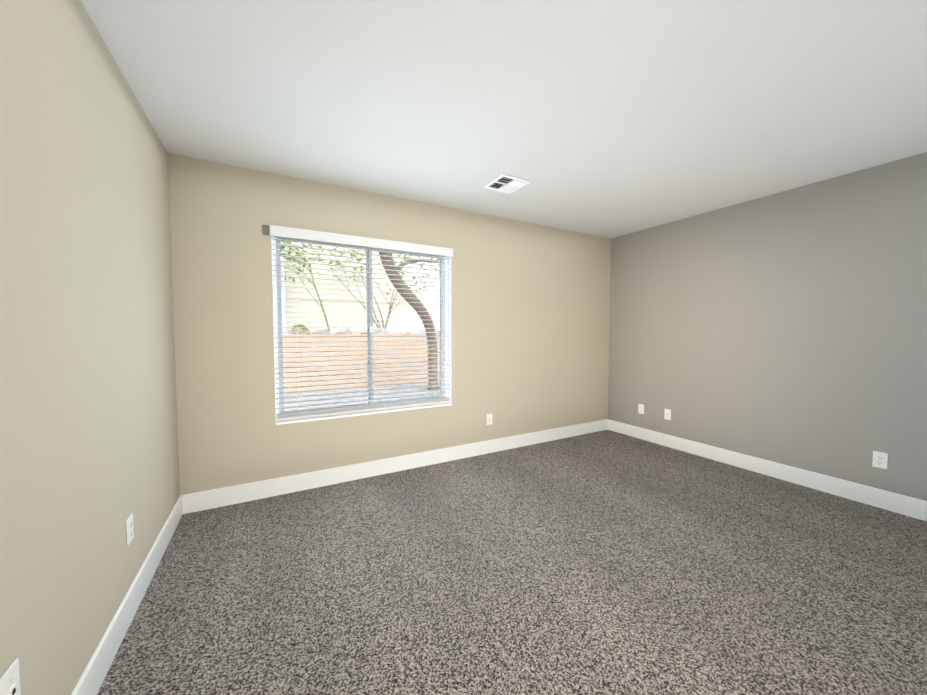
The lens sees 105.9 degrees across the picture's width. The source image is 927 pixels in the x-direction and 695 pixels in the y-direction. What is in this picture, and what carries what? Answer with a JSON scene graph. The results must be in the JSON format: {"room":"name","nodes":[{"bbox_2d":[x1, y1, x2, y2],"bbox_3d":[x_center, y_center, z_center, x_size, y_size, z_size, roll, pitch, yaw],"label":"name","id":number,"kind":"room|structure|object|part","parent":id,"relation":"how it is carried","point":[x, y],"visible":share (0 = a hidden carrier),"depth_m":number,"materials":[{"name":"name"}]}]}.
{"room":"bedroom","nodes":[
{"label":"bedroom","id":0,"kind":"room"},
{"bbox_2d":[0,0,179,694],"bbox_3d":[-0.996,0.016,0.480,0.150,2.440,4.526,-1,3,-29],"label":"wall","id":1,"kind":"structure","parent":0,"point":[89,460],"depth_m":1.16,"materials":[{"name":"paint"}]},
{"bbox_2d":[0,658,20,694],"bbox_3d":[-1.082,0.824,0.836,0.010,0.115,0.070,-1,3,-29],"label":"outlet","id":2,"kind":"object","parent":1,"relation":"attached to","point":[10,681],"visible":1,"depth_m":0.84,"materials":[{"name":"white plastic"}]},
{"bbox_2d":[71,496,182,694],"bbox_3d":[-0.920,1.167,0.564,0.014,0.134,4.212,-1,3,-29],"label":"baseboard","id":3,"kind":"structure","parent":1,"relation":"attached to","point":[91,679],"depth_m":1.45,"materials":[{"name":"white wood"}]},
{"bbox_2d":[126,513,133,545],"bbox_3d":[-1.481,0.808,1.554,0.008,0.115,0.070,-1,3,-29],"label":"electrical outlet","id":4,"kind":"object","parent":1,"relation":"attached to","point":[129,529],"visible":1,"depth_m":1.54,"materials":[{"name":"white plastic"}]},
{"bbox_2d":[168,153,610,494],"bbox_3d":[-0.081,-0.116,3.486,4.368,2.440,0.150,-1,3,-29],"label":"wall","id":5,"kind":"structure","parent":0,"point":[530,310],"depth_m":2.97,"materials":[{"name":"paint"}]},
{"bbox_2d":[272,237,447,416],"bbox_3d":[-0.832,-0.182,3.110,1.510,1.475,0.070,-1,3,-29],"label":"window","id":6,"kind":"structure","parent":5,"relation":"in","point":[445,311],"depth_m":3.06,"materials":[{"name":"clear glass"}]},
{"bbox_3d":[-1.131,-0.174,2.923,0.745,1.415,0.026,-1,3,-29],"label":"window sash","id":7,"kind":"part","parent":6,"relation":"part of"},
{"bbox_2d":[262,225,452,420],"bbox_3d":[-0.808,-0.186,3.019,1.576,1.483,0.092,-1,3,-29],"label":"window blinds","id":8,"kind":"object","parent":6,"relation":"attached to","point":[314,236],"visible":1,"depth_m":2.96,"materials":[{"name":"white plastic"}]},
{"bbox_3d":[-0.796,0.542,3.078,1.502,0.024,0.052,-1,3,-29],"label":"rail","id":9,"kind":"part","parent":8,"relation":"part of","materials":[{"name":"white plastic"}]},
{"bbox_3d":[-0.530,-0.190,3.293,0.745,1.415,0.026,-1,3,-29],"label":"window sash","id":10,"kind":"part","parent":6,"relation":"part of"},
{"bbox_2d":[271,236,450,410],"bbox_3d":[-0.796,-0.179,3.045,1.510,1.474,0.076,-1,3,-29],"label":"liner","id":11,"kind":"object","parent":5,"relation":"attached to","point":[449,315],"visible":0.31,"depth_m":3.40,"materials":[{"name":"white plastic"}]},
{"bbox_2d":[276,403,451,424],"bbox_3d":[-0.793,0.567,3.072,1.508,0.018,0.089,-1,3,-29],"label":"window sill","id":12,"kind":"structure","parent":5,"relation":"attached to","point":[354,414],"depth_m":2.98,"materials":[{"name":"white wood"}]},
{"bbox_2d":[180,419,607,513],"bbox_3d":[-0.041,1.039,3.465,4.368,0.134,0.014,-1,3,-29],"label":"baseboard","id":13,"kind":"structure","parent":5,"relation":"attached to","point":[213,498],"depth_m":3.00,"materials":[{"name":"white wood"}]},
{"bbox_2d":[487,413,492,424],"bbox_3d":[0.272,0.744,3.628,0.070,0.115,0.008,-1,3,-29],"label":"electrical outlet","id":14,"kind":"object","parent":5,"relation":"attached to","point":[489,419],"visible":1,"depth_m":3.62,"materials":[{"name":"white plastic"}]},
{"bbox_2d":[81,0,926,237],"bbox_3d":[0.980,-1.326,1.517,4.668,0.150,4.526,-1,3,-29],"label":"ceiling","id":15,"kind":"structure","parent":0,"point":[609,118],"depth_m":1.74,"materials":[{"name":"paint"}]},
{"bbox_2d":[483,174,530,193],"bbox_3d":[0.343,-1.300,2.791,0.270,0.016,0.270,-1,3,-29],"label":"ceiling vent","id":16,"kind":"object","parent":15,"relation":"in","point":[505,183],"visible":1,"depth_m":2.78,"materials":[{"name":"white metal"}]},
{"bbox_2d":[97,430,926,694],"bbox_3d":[0.980,1.237,1.629,4.668,0.100,4.526,-1,3,-29],"label":"floor","id":17,"kind":"structure","parent":0,"point":[606,562],"depth_m":1.72,"materials":[{"name":"carpet"}]},
{"bbox_2d":[608,152,926,500],"bbox_3d":[2.956,-0.080,2.668,0.150,2.440,4.526,-1,3,-29],"label":"wall","id":18,"kind":"structure","parent":0,"point":[788,327],"depth_m":2.91,"materials":[{"name":"paint"}]},
{"bbox_2d":[638,404,643,413],"bbox_3d":[2.087,0.723,4.109,0.008,0.115,0.070,-1,3,-29],"label":"electrical outlet","id":19,"kind":"object","parent":18,"relation":"attached to","point":[640,408],"visible":1,"depth_m":4.10,"materials":[{"name":"white plastic"}]},
{"bbox_2d":[664,409,670,419],"bbox_3d":[2.234,0.735,3.833,0.018,0.115,0.070,-1,3,-29],"label":"outlet","id":20,"kind":"object","parent":18,"relation":"attached to","point":[667,414],"visible":1,"depth_m":3.83,"materials":[{"name":"white plastic"}]},
{"bbox_2d":[608,419,926,520],"bbox_3d":[2.888,1.074,2.673,0.014,0.134,4.212,-1,3,-29],"label":"baseboard","id":21,"kind":"structure","parent":18,"relation":"attached to","point":[916,508],"depth_m":2.92,"materials":[{"name":"white wood"}]},
{"bbox_2d":[872,451,887,468],"bbox_3d":[2.979,0.805,2.501,0.008,0.115,0.070,-1,3,-29],"label":"electrical outlet","id":22,"kind":"object","parent":18,"relation":"attached to","point":[880,459],"visible":1,"depth_m":2.50,"materials":[{"name":"white plastic"}]},
{"label":"outside","id":23,"kind":"structure","parent":0,"visible":0},
{"bbox_2d":[279,382,439,412],"bbox_3d":[0.108,1.178,6.951,28.000,0.250,5.624,-1,3,-29],"label":"pad","id":24,"kind":"object","parent":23,"point":[350,395],"depth_m":7.50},
{"bbox_2d":[278,334,439,391],"bbox_3d":[-1.303,0.412,9.467,28.000,1.560,0.240,-1,3,-29],"label":"wall","id":25,"kind":"structure","parent":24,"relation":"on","point":[414,341],"depth_m":8.54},
{"bbox_2d":[379,252,438,389],"bbox_3d":[-1.101,-2.345,6.784,6.911,6.850,6.067,-1,3,-29],"label":"tree","id":26,"kind":"object","parent":24,"relation":"on","point":[427,322],"depth_m":7.55,"materials":[{"name":"brown plant"}]},
{"bbox_2d":[378,253,439,296],"bbox_3d":[-1.074,-2.508,6.760,7.563,6.999,6.650,-1,3,-29],"label":"foliage","id":27,"kind":"object","parent":26,"relation":"attached to","point":[416,270],"depth_m":9.38,"materials":[{"name":"green plant"}]},
{"bbox_3d":[-2.006,0.392,10.735,28.000,1.490,2.700,-1,3,-29],"label":"planter bed","id":28,"kind":"object","parent":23,"visible":0},
{"bbox_2d":[275,237,285,333],"bbox_3d":[-9.934,-2.888,7.338,10.980,5.360,0.300,-1,3,-29],"label":"stucco building","id":29,"kind":"structure","parent":28,"relation":"on","point":[283,303],"depth_m":9.90,"materials":[{"name":"white paint"}]},
{"bbox_2d":[275,241,329,329],"bbox_3d":[-4.449,-1.770,9.032,1.925,3.031,1.922,-1,3,-29],"label":"tree","id":30,"kind":"object","parent":28,"relation":"on","point":[314,285],"depth_m":9.23,"materials":[{"name":"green plant"}]},
{"bbox_2d":[280,241,320,281],"bbox_3d":[-4.659,-2.527,8.936,1.914,1.823,2.521,-1,3,-29],"label":"foliage","id":31,"kind":"object","parent":30,"relation":"attached to","point":[283,247],"depth_m":8.86,"materials":[{"name":"green plant"}]},
{"bbox_2d":[284,241,439,333],"bbox_3d":[-2.605,-3.078,11.664,28.000,5.360,0.230,-1,3,-29],"label":"neighboring house","id":32,"kind":"structure","parent":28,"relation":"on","point":[350,309],"depth_m":11.09,"materials":[{"name":"beige paint"}]},
{"bbox_2d":[284,327,439,333],"bbox_3d":[-2.521,-0.405,9.386,9.230,0.280,0.941,-1,3,-29],"label":"rocks","id":33,"kind":"object","parent":28,"relation":"on","point":[327,330],"depth_m":8.82},
{"bbox_2d":[310,245,418,328],"bbox_3d":[-2.733,-1.967,10.199,3.783,3.331,2.341,-1,3,-29],"label":"tree","id":34,"kind":"object","parent":28,"relation":"on","point":[390,306],"depth_m":10.31,"materials":[{"name":"green plant"}]},
{"bbox_2d":[303,243,429,303],"bbox_3d":[-2.646,-2.606,10.205,4.459,2.512,2.975,-1,3,-29],"label":"foliage","id":35,"kind":"object","parent":34,"relation":"attached to","point":[341,253],"depth_m":9.90,"materials":[{"name":"green plant"}]}
]}

